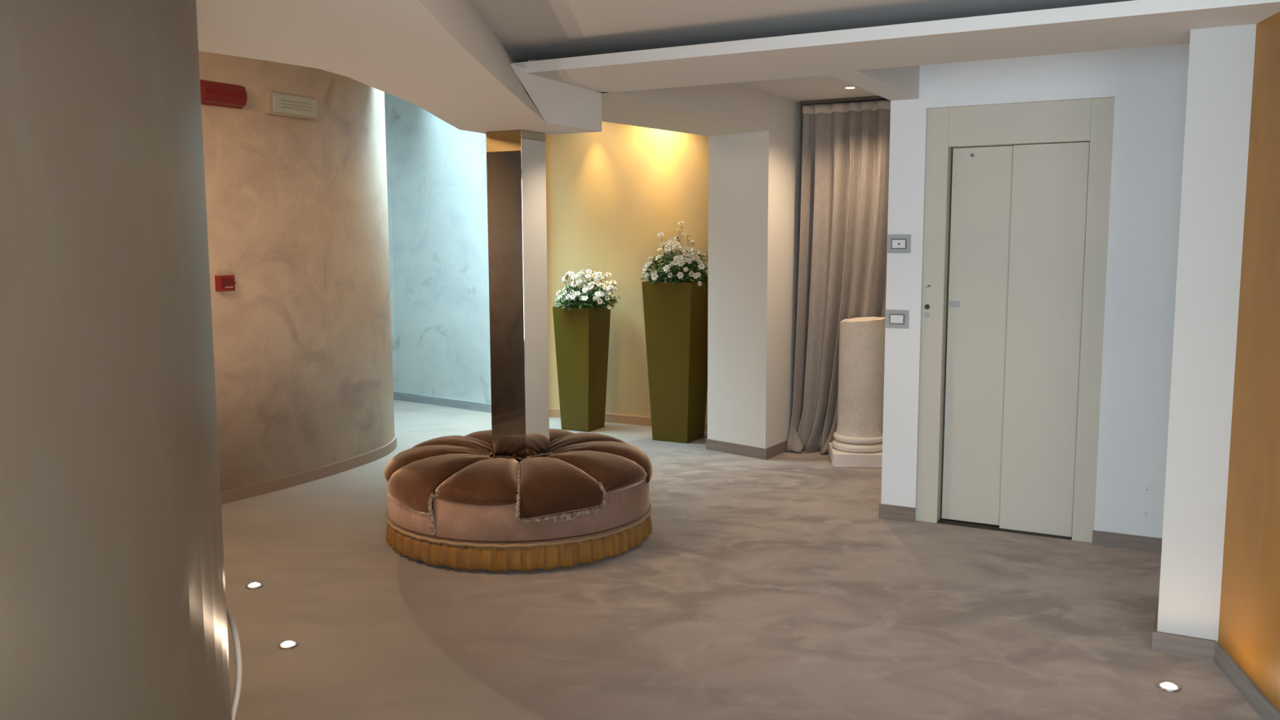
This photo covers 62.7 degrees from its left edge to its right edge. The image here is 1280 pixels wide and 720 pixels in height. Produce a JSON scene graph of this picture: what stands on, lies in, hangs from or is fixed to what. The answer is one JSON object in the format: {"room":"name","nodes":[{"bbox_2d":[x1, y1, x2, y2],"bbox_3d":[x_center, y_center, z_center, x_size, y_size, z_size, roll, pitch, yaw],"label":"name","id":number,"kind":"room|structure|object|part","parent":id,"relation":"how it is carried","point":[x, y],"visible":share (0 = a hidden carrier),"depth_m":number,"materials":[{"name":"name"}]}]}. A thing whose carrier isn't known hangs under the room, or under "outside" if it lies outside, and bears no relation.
{"room":"hotel lobby","nodes":[
{"label":"hotel lobby","id":0,"kind":"room"},
{"bbox_2d":[0,0,231,719],"bbox_3d":[-2.088,-0.181,1.620,2.625,3.000,2.949,0,7,0],"label":"wall","id":1,"kind":"structure","parent":0,"point":[113,596],"depth_m":1.53,"materials":[{"name":"grey paint"}]},
{"bbox_2d":[226,605,242,719],"bbox_3d":[-0.868,0.923,2.187,0.065,0.673,0.518,-2,7,-11],"label":"baseboard","id":2,"kind":"structure","parent":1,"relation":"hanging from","point":[233,628],"depth_m":2.26,"materials":[{"name":"grey plastic"}]},
{"bbox_2d":[198,50,395,492],"bbox_3d":[-3.885,-0.477,4.224,1.031,3.000,8.117,4,8,29],"label":"wall","id":3,"kind":"structure","parent":0,"point":[297,208],"depth_m":6.38,"materials":[{"name":"paint"}]},
{"bbox_2d":[200,79,247,108],"bbox_3d":[-2.311,-1.472,5.816,0.068,0.129,0.276,4,8,31],"label":"beacon","id":4,"kind":"object","parent":3,"relation":"attached to","point":[212,93],"visible":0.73,"depth_m":5.79,"materials":[{"name":"red plastic"}]},
{"bbox_2d":[214,275,235,291],"bbox_3d":[-2.328,-0.432,5.912,0.053,0.088,0.111,4,8,32],"label":"fire alarm","id":5,"kind":"object","parent":3,"relation":"attached to","point":[223,282],"visible":1,"depth_m":5.88,"materials":[{"name":"red plastic"}]},
{"bbox_3d":[-2.313,-0.431,5.896,0.006,0.050,0.068,4,8,32],"label":"press panel","id":6,"kind":"part","parent":5,"relation":"part of","materials":[{"name":"red plastic"}]},
{"bbox_2d":[264,89,317,119],"bbox_3d":[-2.071,-1.514,6.247,0.048,0.132,0.376,3,7,27],"label":"emergency light","id":7,"kind":"object","parent":3,"relation":"attached to","point":[276,103],"visible":1,"depth_m":6.21,"materials":[{"name":"beige plastic"}]},
{"bbox_2d":[272,93,317,117],"bbox_3d":[-2.051,-1.515,6.254,0.012,0.108,0.344,3,7,27],"label":"diffuser","id":8,"kind":"object","parent":7,"relation":"attached to","point":[287,104],"depth_m":6.24,"materials":[{"name":"grey plastic"}]},
{"bbox_2d":[220,433,396,504],"bbox_3d":[-3.814,0.981,4.368,1.018,0.070,8.130,3,8,28],"label":"baseboard","id":9,"kind":"structure","parent":3,"relation":"attached to","point":[271,486],"depth_m":6.51,"materials":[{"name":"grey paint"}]},
{"bbox_2d":[195,0,601,134],"bbox_3d":[-1.294,-1.001,1.396,2.218,0.645,7.905,0,7,0],"label":"ceiling","id":10,"kind":"structure","parent":0,"point":[442,58],"depth_m":3.02,"materials":[{"name":"white paint"}]},
{"bbox_2d":[384,92,491,404],"bbox_3d":[-2.587,-1.142,9.928,4.248,3.000,0.242,4,8,33],"label":"wall","id":11,"kind":"structure","parent":0,"point":[437,185],"depth_m":9.35,"materials":[{"name":"paint"}]},
{"bbox_2d":[393,391,491,413],"bbox_3d":[-2.624,0.319,10.027,4.242,0.075,0.104,4,8,33],"label":"baseboard","id":12,"kind":"structure","parent":11,"relation":"attached to","point":[467,405],"depth_m":9.47,"materials":[{"name":"grey wood"}]},
{"bbox_2d":[545,120,708,422],"bbox_3d":[0.539,-0.942,8.118,2.925,3.000,0.155,3,8,29],"label":"wall niche","id":13,"kind":"object","parent":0,"point":[611,192],"visible":0.14,"depth_m":8.43,"materials":[{"name":"yellow paint"}]},
{"bbox_2d":[549,408,707,431],"bbox_3d":[-0.023,0.490,8.500,1.725,0.070,0.014,3,8,29],"label":"baseboard","id":14,"kind":"structure","parent":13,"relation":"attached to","point":[611,418],"depth_m":8.55,"materials":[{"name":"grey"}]},
{"bbox_2d":[528,60,768,136],"bbox_3d":[0.020,-1.617,6.055,0.667,0.420,2.543,3,8,28],"label":"ceiling beam","id":15,"kind":"structure","parent":0,"point":[723,108],"depth_m":6.19,"materials":[{"name":"beige paint"}]},
{"bbox_2d":[221,400,1262,719],"bbox_3d":[-1.997,0.922,5.391,13.000,0.060,16.500,0,7,0],"label":"floor","id":16,"kind":"structure","parent":0,"point":[775,588],"depth_m":4.21,"materials":[{"name":"carpet"}]},
{"bbox_2d":[245,582,262,588],"bbox_3d":[-1.679,0.978,4.573,0.072,0.014,0.072,0,7,0],"label":"uplight","id":17,"kind":"object","parent":16,"relation":"on","point":[252,585],"visible":1,"depth_m":4.56,"materials":[{"name":"white glass"}]},
{"bbox_2d":[277,640,297,648],"bbox_3d":[-1.309,1.054,3.906,0.072,0.014,0.072,0,7,0],"label":"uplight","id":18,"kind":"object","parent":16,"relation":"on","point":[286,644],"visible":1,"depth_m":3.89,"materials":[{"name":"white glass"}]},
{"bbox_2d":[485,129,549,461],"bbox_3d":[-0.603,-0.110,5.248,0.208,2.015,0.208,3,8,29],"label":"column","id":19,"kind":"structure","parent":16,"relation":"on","point":[516,162],"depth_m":5.15,"materials":[{"name":"brown mirror"}]},
{"bbox_3d":[-0.693,-0.125,5.296,0.004,1.993,0.205,3,8,29],"label":"bronze mirror panel","id":20,"kind":"part","parent":19,"relation":"part of","materials":[{"name":"grey"}]},
{"bbox_3d":[-0.655,-1.051,5.049,0.205,0.095,0.004,3,8,29],"label":"brass panel","id":21,"kind":"part","parent":19,"relation":"part of","materials":[{"name":"gold metal"}]},
{"bbox_3d":[-0.652,-0.060,5.164,0.205,1.895,0.004,3,8,29],"label":"bronze mirror panel","id":22,"kind":"part","parent":19,"relation":"part of","materials":[{"name":"grey"}]},
{"bbox_3d":[-0.517,-1.086,5.086,0.004,0.036,0.205,3,8,29],"label":"brass panel","id":23,"kind":"part","parent":19,"relation":"part of","materials":[{"name":"beige mirror"}]},
{"bbox_3d":[-0.514,-0.095,5.200,0.004,1.955,0.205,3,8,29],"label":"clear mirror panel","id":24,"kind":"part","parent":19,"relation":"part of","materials":[{"name":"white"}]},
{"bbox_2d":[383,428,653,573],"bbox_3d":[-0.608,0.659,5.337,1.346,0.462,1.366,0,7,0],"label":"round ottoman","id":25,"kind":"object","parent":16,"relation":"on","point":[451,504],"visible":0.95,"depth_m":4.81,"materials":[{"name":"fabric"}]},
{"bbox_2d":[383,444,487,481],"bbox_3d":[-1.016,0.518,5.263,0.530,0.162,0.403,0,7,0],"label":"cushion","id":26,"kind":"object","parent":25,"relation":"on","point":[475,453],"depth_m":5.19,"materials":[{"name":"brown fabric"}]},
{"bbox_2d":[387,453,493,513],"bbox_3d":[-0.894,0.575,4.994,0.545,0.214,0.388,-3,7,-24],"label":"cushion","id":27,"kind":"object","parent":25,"relation":"on","point":[416,482],"depth_m":4.88,"materials":[{"name":"brown fabric"}]},
{"bbox_2d":[413,435,492,457],"bbox_3d":[-1.022,0.517,5.495,0.388,0.213,0.545,-6,9,-42],"label":"cushion","id":28,"kind":"object","parent":25,"relation":"on","point":[483,443],"depth_m":5.47,"materials":[{"name":"brown fabric"}]},
{"bbox_2d":[433,457,519,506],"bbox_3d":[-0.742,0.556,4.930,0.396,0.162,0.536,0,7,0],"label":"cushion","id":29,"kind":"object","parent":25,"relation":"on","point":[457,482],"depth_m":4.75,"materials":[{"name":"brown fabric"}]},
{"bbox_2d":[466,430,492,445],"bbox_3d":[-0.845,0.467,5.699,0.386,0.162,0.541,-1,7,-6],"label":"cushion","id":30,"kind":"object","parent":25,"relation":"on","point":[484,437],"depth_m":5.58,"materials":[{"name":"brown fabric"}]},
{"bbox_3d":[-0.610,0.756,5.357,1.337,0.020,1.337,0,7,0],"label":"braid trim","id":31,"kind":"part","parent":25,"relation":"part of","materials":[{"name":"fabric"}]},
{"bbox_2d":[549,428,573,442],"bbox_3d":[-0.478,0.488,5.733,0.398,0.214,0.540,0,7,0],"label":"cushion","id":32,"kind":"object","parent":25,"relation":"on","point":[555,435],"depth_m":5.63,"materials":[{"name":"brown fabric"}]},
{"bbox_2d":[519,456,604,519],"bbox_3d":[-0.374,0.577,4.960,0.388,0.214,0.545,-1,7,-6],"label":"cushion","id":33,"kind":"object","parent":25,"relation":"on","point":[551,487],"depth_m":4.77,"materials":[{"name":"brown fabric"}]},
{"bbox_2d":[549,432,626,455],"bbox_3d":[-0.329,0.469,5.665,0.541,0.162,0.386,-3,7,-24],"label":"cushion","id":34,"kind":"object","parent":25,"relation":"on","point":[557,441],"depth_m":5.52,"materials":[{"name":"brown fabric"}]},
{"bbox_2d":[545,450,647,492],"bbox_3d":[-0.264,0.539,5.058,0.541,0.162,0.386,1,7,12],"label":"cushion","id":35,"kind":"object","parent":25,"relation":"on","point":[610,471],"depth_m":5.00,"materials":[{"name":"brown fabric"}]},
{"bbox_2d":[551,440,653,483],"bbox_3d":[-0.202,0.526,5.398,0.534,0.214,0.405,0,7,0],"label":"cushion","id":36,"kind":"object","parent":25,"relation":"on","point":[633,453],"depth_m":5.30,"materials":[{"name":"brown fabric"}]},
{"bbox_2d":[552,263,619,431],"bbox_3d":[-0.415,-0.101,8.267,0.512,1.300,0.493,3,8,28],"label":"planter","id":37,"kind":"object","parent":16,"relation":"on","point":[581,322],"visible":1,"depth_m":8.17,"materials":[{"name":"green paint"}]},
{"bbox_3d":[-0.586,-0.639,8.199,0.059,0.056,0.017,5,-26,36],"label":"flower","id":38,"kind":"part","parent":37,"relation":"part of","materials":[{"name":"beige plant"}]},
{"bbox_3d":[-0.554,-0.485,8.040,0.054,0.051,0.015,6,-4,45],"label":"flower","id":39,"kind":"part","parent":37,"relation":"part of","materials":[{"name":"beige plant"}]},
{"bbox_3d":[-0.535,-0.672,8.171,0.057,0.016,0.054,2,43,14],"label":"flower","id":40,"kind":"part","parent":37,"relation":"part of","materials":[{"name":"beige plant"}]},
{"bbox_3d":[-0.511,-0.486,8.013,0.058,0.056,0.016,2,-21,19],"label":"flower","id":41,"kind":"part","parent":37,"relation":"part of","materials":[{"name":"beige plant"}]},
{"bbox_3d":[-0.511,-0.643,8.087,0.055,0.015,0.053,4,49,35],"label":"flower","id":42,"kind":"part","parent":37,"relation":"part of","materials":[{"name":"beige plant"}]},
{"bbox_3d":[-0.469,-0.601,8.065,0.056,0.054,0.016,4,-25,33],"label":"flower","id":43,"kind":"part","parent":37,"relation":"part of","materials":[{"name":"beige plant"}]},
{"bbox_3d":[-0.454,0.059,8.302,0.335,0.975,0.335,3,8,29],"label":"pot","id":44,"kind":"part","parent":37,"relation":"part of","materials":[{"name":"green paint"}]},
{"bbox_3d":[-0.419,-0.530,7.967,0.049,0.046,0.014,3,-29,23],"label":"flower","id":45,"kind":"part","parent":37,"relation":"part of","materials":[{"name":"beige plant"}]},
{"bbox_3d":[-0.414,-0.471,7.961,0.050,0.047,0.014,3,-29,23],"label":"flower","id":46,"kind":"part","parent":37,"relation":"part of","materials":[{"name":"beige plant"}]},
{"bbox_3d":[-0.397,-0.642,8.018,0.048,0.047,0.014,-1,-36,-6],"label":"flower","id":47,"kind":"part","parent":37,"relation":"part of","materials":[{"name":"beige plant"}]},
{"bbox_3d":[-0.321,-0.504,7.995,0.054,0.015,0.051,0,50,-2],"label":"flower","id":48,"kind":"part","parent":37,"relation":"part of","materials":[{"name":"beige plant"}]},
{"bbox_3d":[-0.322,-0.634,8.097,0.058,0.016,0.056,-2,34,-15],"label":"flower","id":49,"kind":"part","parent":37,"relation":"part of","materials":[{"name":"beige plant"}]},
{"bbox_3d":[-0.318,-0.586,8.038,0.051,0.048,0.014,-4,-17,-27],"label":"flower","id":50,"kind":"part","parent":37,"relation":"part of","materials":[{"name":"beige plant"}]},
{"bbox_3d":[-0.303,-0.445,7.968,0.048,0.046,0.014,-3,2,-22],"label":"flower","id":51,"kind":"part","parent":37,"relation":"part of","materials":[{"name":"beige plant"}]},
{"bbox_3d":[-0.258,-0.551,8.044,0.060,0.057,0.017,-8,-31,-50],"label":"flower","id":52,"kind":"part","parent":37,"relation":"part of","materials":[{"name":"beige plant"}]},
{"bbox_3d":[-0.251,-0.475,8.042,0.045,0.043,0.013,-3,-4,-23],"label":"flower","id":53,"kind":"part","parent":37,"relation":"part of","materials":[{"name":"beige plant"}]},
{"bbox_3d":[-0.205,-0.609,8.216,0.059,0.057,0.017,-8,-26,-48],"label":"flower","id":54,"kind":"part","parent":37,"relation":"part of","materials":[{"name":"beige plant"}]},
{"bbox_2d":[639,220,707,443],"bbox_3d":[0.285,-0.215,7.812,0.578,1.628,0.571,3,7,27],"label":"planter","id":55,"kind":"object","parent":16,"relation":"on","point":[675,308],"visible":0.94,"depth_m":7.70,"materials":[{"name":"green paint"}]},
{"bbox_3d":[0.102,-0.601,7.561,0.060,0.057,0.017,3,1,25],"label":"flower","id":56,"kind":"part","parent":55,"relation":"part of","materials":[{"name":"beige plant"}]},
{"bbox_3d":[0.151,-0.925,7.726,0.054,0.051,0.015,4,-36,29],"label":"flower","id":57,"kind":"part","parent":55,"relation":"part of","materials":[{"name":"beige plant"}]},
{"bbox_3d":[0.187,-0.658,7.505,0.058,0.055,0.016,5,-15,39],"label":"flower","id":58,"kind":"part","parent":55,"relation":"part of","materials":[{"name":"beige plant"}]},
{"bbox_3d":[0.198,-0.802,7.575,0.047,0.045,0.013,1,-31,10],"label":"flower","id":59,"kind":"part","parent":55,"relation":"part of","materials":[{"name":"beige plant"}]},
{"bbox_3d":[0.232,-0.817,7.669,0.060,0.058,0.017,2,-31,20],"label":"flower","id":60,"kind":"part","parent":55,"relation":"part of","materials":[{"name":"beige plant"}]},
{"bbox_3d":[0.254,-0.699,7.494,0.052,0.049,0.014,1,-2,7],"label":"flower","id":61,"kind":"part","parent":55,"relation":"part of","materials":[{"name":"beige plant"}]},
{"bbox_3d":[0.279,-0.823,7.660,0.055,0.016,0.053,0,49,-3],"label":"flower","id":62,"kind":"part","parent":55,"relation":"part of","materials":[{"name":"beige plant"}]},
{"bbox_3d":[0.288,-0.713,7.509,0.045,0.044,0.013,-2,-23,-17],"label":"flower","id":63,"kind":"part","parent":55,"relation":"part of","materials":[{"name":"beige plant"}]},
{"bbox_3d":[0.288,-0.605,7.507,0.053,0.051,0.015,-1,-12,-8],"label":"flower","id":64,"kind":"part","parent":55,"relation":"part of","materials":[{"name":"beige plant"}]},
{"bbox_3d":[0.294,-0.692,7.515,0.055,0.053,0.016,2,-26,16],"label":"flower","id":65,"kind":"part","parent":55,"relation":"part of","materials":[{"name":"beige plant"}]},
{"bbox_3d":[0.326,-0.719,7.526,0.047,0.044,0.013,-2,-19,-19],"label":"flower","id":66,"kind":"part","parent":55,"relation":"part of","materials":[{"name":"beige plant"}]},
{"bbox_3d":[0.360,-0.797,7.551,0.054,0.052,0.015,-1,-38,-9],"label":"flower","id":67,"kind":"part","parent":55,"relation":"part of","materials":[{"name":"beige plant"}]},
{"bbox_3d":[0.370,-0.619,7.558,0.047,0.044,0.013,-4,7,-27],"label":"flower","id":68,"kind":"part","parent":55,"relation":"part of","materials":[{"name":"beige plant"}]},
{"bbox_3d":[0.397,-0.602,7.507,0.047,0.044,0.013,-2,-4,-17],"label":"flower","id":69,"kind":"part","parent":55,"relation":"part of","materials":[{"name":"beige plant"}]},
{"bbox_3d":[0.409,-0.732,7.540,0.051,0.049,0.014,-4,-7,-33],"label":"flower","id":70,"kind":"part","parent":55,"relation":"part of","materials":[{"name":"beige plant"}]},
{"bbox_3d":[0.441,-0.673,7.535,0.054,0.051,0.015,-1,-16,-4],"label":"flower","id":71,"kind":"part","parent":55,"relation":"part of","materials":[{"name":"beige plant"}]},
{"bbox_2d":[828,316,885,468],"bbox_3d":[1.476,0.202,7.015,0.384,0.975,0.384,1,7,6],"label":"column stump","id":72,"kind":"object","parent":16,"relation":"on","point":[857,442],"visible":0.84,"depth_m":6.89,"materials":[{"name":"beige stone"}]},
{"bbox_2d":[1156,681,1181,692],"bbox_3d":[1.770,1.089,3.516,0.072,0.014,0.072,0,7,0],"label":"uplight","id":73,"kind":"object","parent":16,"relation":"on","point":[1165,686],"visible":1,"depth_m":3.50,"materials":[{"name":"white glass"}]},
{"bbox_2d":[1156,23,1256,642],"bbox_3d":[2.652,-0.074,4.042,1.028,2.200,1.345,3,8,29],"label":"wall pier","id":74,"kind":"object","parent":16,"relation":"on","point":[1221,59],"visible":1,"depth_m":3.65,"materials":[{"name":"white paint"}]},
{"bbox_2d":[1151,595,1216,662],"bbox_3d":[2.104,0.997,4.046,0.204,0.075,0.634,3,8,29],"label":"baseboard","id":75,"kind":"object","parent":74,"relation":"attached to","point":[1173,644],"visible":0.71,"depth_m":3.77,"materials":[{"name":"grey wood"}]},
{"bbox_2d":[706,94,808,448],"bbox_3d":[0.840,-0.666,7.465,0.512,2.600,0.768,4,8,32],"label":"wall pillar","id":76,"kind":"structure","parent":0,"point":[755,178],"depth_m":7.20,"materials":[{"name":"beige paint"}]},
{"bbox_2d":[705,438,787,459],"bbox_3d":[0.828,0.591,7.588,0.535,0.075,0.731,4,8,32],"label":"baseboard","id":77,"kind":"structure","parent":76,"relation":"attached to","point":[710,444],"depth_m":7.31,"materials":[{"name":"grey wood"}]},
{"bbox_2d":[470,0,1133,62],"bbox_3d":[1.198,-1.021,1.348,3.902,0.050,7.812,0,7,0],"label":"ceiling","id":78,"kind":"structure","parent":0,"point":[528,29],"depth_m":3.98,"materials":[{"name":"white paint"}]},
{"bbox_2d":[732,75,888,105],"bbox_3d":[2.146,-1.595,5.323,3.900,0.070,2.940,3,8,29],"label":"ceiling","id":79,"kind":"structure","parent":0,"point":[797,90],"depth_m":6.62,"materials":[{"name":"white paint"}]},
{"bbox_2d":[786,95,890,453],"bbox_3d":[1.544,-0.549,7.130,1.088,2.419,0.226,2,7,21],"label":"curtain","id":80,"kind":"object","parent":79,"relation":"hanging from","point":[844,217],"visible":0.48,"depth_m":7.18,"materials":[{"name":"fabric"}]},
{"bbox_3d":[1.692,-0.600,7.131,0.801,2.200,0.031,3,8,29],"label":"panel","id":81,"kind":"part","parent":80,"relation":"part of","materials":[{"name":"fabric"}]},
{"bbox_2d":[843,85,857,88],"bbox_3d":[1.306,-1.692,6.526,0.084,0.008,0.084,0,7,0],"label":"recessed light","id":82,"kind":"object","parent":79,"relation":"in","point":[850,86],"visible":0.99,"depth_m":6.51,"materials":[{"name":"white"}]},
{"bbox_2d":[808,100,879,106],"bbox_3d":[1.752,-0.850,7.294,1.240,3.000,0.120,3,8,29],"label":"wall","id":83,"kind":"structure","parent":0,"point":[877,100],"depth_m":7.29,"materials":[{"name":"white paint"}]},
{"bbox_2d":[511,0,1279,101],"bbox_3d":[1.349,-1.386,4.409,4.400,0.330,1.692,3,8,29],"label":"ceiling beam","id":84,"kind":"structure","parent":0,"point":[885,61],"depth_m":3.94,"materials":[{"name":"white paint"}]},
{"bbox_2d":[880,43,1189,538],"bbox_3d":[3.107,-0.453,5.566,3.130,2.600,1.825,3,8,29],"label":"wall","id":85,"kind":"structure","parent":0,"point":[1148,85],"depth_m":5.01,"materials":[{"name":"white paint"}]},
{"bbox_2d":[878,503,915,522],"bbox_3d":[1.374,0.817,5.618,0.192,0.075,0.014,3,8,29],"label":"baseboard","id":86,"kind":"structure","parent":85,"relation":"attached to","point":[886,511],"depth_m":5.61,"materials":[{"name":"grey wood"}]},
{"bbox_2d":[885,309,909,328],"bbox_3d":[1.348,-0.215,5.509,0.120,0.096,0.016,3,8,29],"label":"wall switch","id":87,"kind":"object","parent":85,"relation":"attached to","point":[894,318],"visible":1,"depth_m":5.51,"materials":[{"name":"grey plastic"}]},
{"bbox_3d":[1.348,-0.214,5.508,0.080,0.054,0.003,3,8,29],"label":"frame","id":88,"kind":"part","parent":87,"relation":"part of","materials":[{"name":"grey plastic"}]},
{"bbox_2d":[887,234,911,253],"bbox_3d":[1.347,-0.604,5.464,0.120,0.096,0.018,3,8,29],"label":"wall switch","id":89,"kind":"object","parent":85,"relation":"attached to","point":[896,243],"visible":1,"depth_m":5.46,"materials":[{"name":"grey plastic"}]},
{"bbox_3d":[1.347,-0.604,5.463,0.080,0.054,0.003,3,8,29],"label":"frame","id":90,"kind":"part","parent":89,"relation":"part of","materials":[{"name":"grey plastic"}]},
{"bbox_2d":[915,97,1115,542],"bbox_3d":[1.880,-0.195,5.318,0.875,2.152,0.131,3,8,29],"label":"door","id":91,"kind":"structure","parent":85,"relation":"in","point":[1017,196],"depth_m":5.29,"materials":[{"name":"beige paint"}]},
{"bbox_2d":[924,304,929,309],"bbox_3d":[1.491,-0.276,5.455,0.027,0.027,0.004,3,8,29],"label":"switch","id":92,"kind":"object","parent":91,"relation":"attached to","point":[926,306],"depth_m":5.45,"materials":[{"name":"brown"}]},
{"bbox_3d":[1.632,-0.289,5.447,0.053,0.029,0.008,3,8,29],"label":"finger pull","id":93,"kind":"part","parent":91,"relation":"part of","materials":[{"name":"grey plastic"}]},
{"bbox_3d":[1.753,-0.112,5.419,0.326,1.941,0.025,3,8,29],"label":"panel","id":94,"kind":"part","parent":91,"relation":"part of","materials":[{"name":"beige paint"}]},
{"bbox_3d":[1.884,0.871,5.436,0.664,0.006,0.100,3,8,29],"label":"sill","id":95,"kind":"part","parent":91,"relation":"part of","materials":[{"name":"grey"}]},
{"bbox_3d":[2.012,-0.090,5.244,0.349,1.947,0.026,3,8,29],"label":"panel","id":96,"kind":"part","parent":91,"relation":"part of","materials":[{"name":"beige paint"}]},
{"bbox_2d":[1092,529,1162,553],"bbox_3d":[2.517,0.888,4.994,0.675,0.070,0.014,3,8,29],"label":"baseboard","id":97,"kind":"structure","parent":85,"relation":"attached to","point":[1126,541],"depth_m":5.07,"materials":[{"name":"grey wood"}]},
{"bbox_2d":[1142,486,1164,518],"bbox_3d":[2.462,0.679,5.004,0.122,0.145,0.007,3,8,29],"label":"cover plate","id":98,"kind":"object","parent":85,"relation":"attached to","point":[1153,505],"visible":0.73,"depth_m":5.01,"materials":[{"name":"white paint"}]},
{"bbox_2d":[1217,11,1279,710],"bbox_3d":[1.852,0.231,0.653,0.384,2.380,6.151,0,7,3],"label":"wall","id":99,"kind":"structure","parent":0,"point":[1249,621],"depth_m":3.41,"materials":[{"name":"paint"}]},
{"bbox_2d":[1213,641,1279,719],"bbox_3d":[1.770,1.377,0.792,0.238,0.070,6.154,0,7,3],"label":"baseboard","id":100,"kind":"structure","parent":99,"relation":"attached to","point":[1251,693],"depth_m":3.43,"materials":[{"name":"grey wood"}]}
]}

